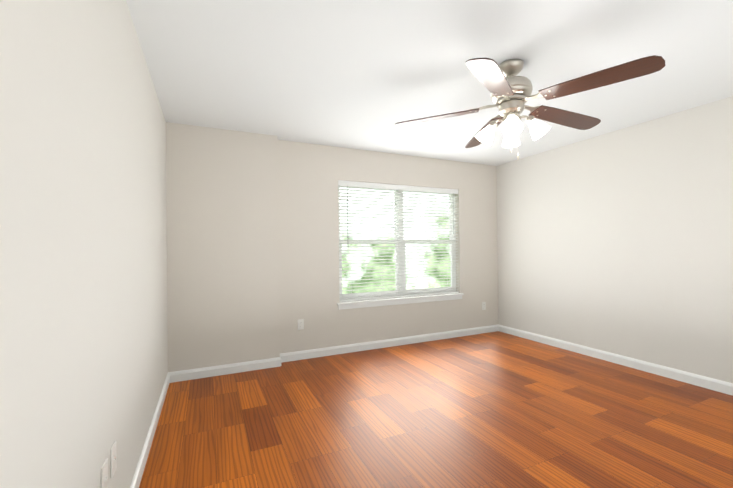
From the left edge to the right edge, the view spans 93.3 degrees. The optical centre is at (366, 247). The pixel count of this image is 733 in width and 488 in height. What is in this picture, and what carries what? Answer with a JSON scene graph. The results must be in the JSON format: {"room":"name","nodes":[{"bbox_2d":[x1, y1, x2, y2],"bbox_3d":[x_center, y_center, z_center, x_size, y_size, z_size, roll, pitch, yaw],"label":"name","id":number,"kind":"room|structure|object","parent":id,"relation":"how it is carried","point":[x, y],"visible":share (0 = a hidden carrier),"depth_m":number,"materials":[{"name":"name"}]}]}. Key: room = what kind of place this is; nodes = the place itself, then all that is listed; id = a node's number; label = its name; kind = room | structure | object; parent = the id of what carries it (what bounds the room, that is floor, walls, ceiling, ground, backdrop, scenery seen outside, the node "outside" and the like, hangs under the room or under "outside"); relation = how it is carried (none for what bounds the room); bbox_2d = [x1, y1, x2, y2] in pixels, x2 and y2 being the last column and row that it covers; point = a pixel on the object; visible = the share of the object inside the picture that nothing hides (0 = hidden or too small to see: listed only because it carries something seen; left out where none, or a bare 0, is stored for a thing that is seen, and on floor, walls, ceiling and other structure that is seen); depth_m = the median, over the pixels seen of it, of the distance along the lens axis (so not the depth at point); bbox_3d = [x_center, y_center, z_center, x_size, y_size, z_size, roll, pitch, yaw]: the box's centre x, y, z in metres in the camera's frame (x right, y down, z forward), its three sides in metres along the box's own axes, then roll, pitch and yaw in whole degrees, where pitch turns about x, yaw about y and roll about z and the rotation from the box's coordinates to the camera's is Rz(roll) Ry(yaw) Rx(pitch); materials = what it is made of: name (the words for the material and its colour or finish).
{"room":"empty bedroom","nodes":[
{"label":"empty bedroom","id":0,"kind":"room"},
{"bbox_2d":[0,0,167,487],"bbox_3d":[-0.967,0.020,1.089,0.150,2.440,5.196,-1,0,-25],"label":"wall","id":1,"kind":"structure","parent":0,"point":[83,302],"depth_m":1.03,"materials":[{"name":"white paint"}]},
{"bbox_2d":[101,458,107,487],"bbox_3d":[-0.945,0.836,1.252,0.012,0.115,0.070,-1,0,-25],"label":"jack","id":2,"kind":"object","parent":1,"relation":"attached to","point":[104,476],"visible":0.98,"depth_m":1.24,"materials":[{"name":"white plastic"}]},
{"bbox_2d":[110,440,116,478],"bbox_3d":[-0.999,0.837,1.371,0.012,0.115,0.070,-1,0,-25],"label":"jack","id":3,"kind":"object","parent":1,"relation":"attached to","point":[113,458],"visible":1,"depth_m":1.36,"materials":[{"name":"white plastic"}]},
{"bbox_2d":[130,372,169,487],"bbox_3d":[-0.855,1.191,1.062,0.014,0.096,4.774,-1,0,-25],"label":"baseboard","id":4,"kind":"structure","parent":1,"relation":"attached to","point":[137,477],"depth_m":2.13,"materials":[{"name":"white"}]},
{"bbox_2d":[166,122,279,371],"bbox_3d":[-1.425,0.037,3.505,1.031,2.440,0.122,-1,0,-25],"label":"wall","id":5,"kind":"structure","parent":0,"point":[222,250],"depth_m":3.43,"materials":[{"name":"beige paint"}]},
{"bbox_2d":[170,353,281,382],"bbox_3d":[-1.369,1.208,3.459,1.015,0.096,0.039,-1,0,-25],"label":"baseboard","id":6,"kind":"structure","parent":5,"relation":"attached to","point":[176,376],"depth_m":3.42,"materials":[{"name":"white wood"}]},
{"bbox_2d":[278,140,497,353],"bbox_3d":[-0.021,0.025,4.298,4.243,2.440,0.150,-1,0,-25],"label":"wall","id":7,"kind":"structure","parent":0,"point":[310,175],"depth_m":4.15,"materials":[{"name":"beige paint"}]},
{"bbox_2d":[298,319,303,329],"bbox_3d":[-0.737,0.859,3.874,0.070,0.115,0.008,-1,0,-25],"label":"electrical outlet","id":8,"kind":"object","parent":7,"relation":"attached to","point":[300,324],"visible":1,"depth_m":3.87,"materials":[{"name":"white plastic"}]},
{"bbox_2d":[282,324,497,361],"bbox_3d":[0.479,1.192,4.413,3.169,0.096,0.037,-1,0,-25],"label":"baseboard","id":9,"kind":"structure","parent":7,"relation":"attached to","point":[327,351],"depth_m":4.29,"materials":[{"name":"white wood"}]},
{"bbox_2d":[337,180,463,309],"bbox_3d":[0.463,-0.044,4.503,1.858,1.530,0.178,-1,0,-25],"label":"window","id":10,"kind":"structure","parent":7,"relation":"in","point":[400,294],"depth_m":4.48,"materials":[{"name":"white plastic"}]},
{"bbox_2d":[482,302,485,309],"bbox_3d":[1.695,0.838,4.989,0.070,0.115,0.008,-1,0,-25],"label":"electrical outlet","id":11,"kind":"object","parent":7,"relation":"attached to","point":[483,305],"visible":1,"depth_m":4.99,"materials":[{"name":"white plastic"}]},
{"bbox_2d":[126,0,732,165],"bbox_3d":[1.016,-1.268,2.010,4.543,0.100,5.196,-1,0,-25],"label":"ceiling","id":12,"kind":"structure","parent":0,"point":[362,74],"depth_m":2.26,"materials":[{"name":"white paint"}]},
{"bbox_2d":[394,55,664,159],"bbox_3d":[1.015,-0.888,2.304,1.472,0.655,1.507,-1,0,-25],"label":"ceiling fan","id":13,"kind":"object","parent":12,"relation":"hanging from","point":[508,89],"visible":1,"depth_m":2.19,"materials":[{"name":"brown wood"}]},
{"bbox_2d":[139,331,732,487],"bbox_3d":[1.044,1.272,1.998,4.543,0.100,5.196,-1,0,-25],"label":"floor","id":14,"kind":"structure","parent":0,"point":[497,409],"depth_m":2.40,"materials":[{"name":"laminate"}]},
{"bbox_2d":[496,96,732,382],"bbox_3d":[3.026,-0.015,2.919,0.150,2.440,5.196,-1,0,-25],"label":"wall","id":15,"kind":"structure","parent":0,"point":[619,242],"depth_m":3.49,"materials":[{"name":"white paint"}]},
{"bbox_2d":[498,324,732,395],"bbox_3d":[2.965,1.157,2.880,0.014,0.096,4.896,-1,0,-25],"label":"baseboard","id":16,"kind":"structure","parent":15,"relation":"attached to","point":[645,366],"depth_m":3.49,"materials":[{"name":"white wood"}]}
]}

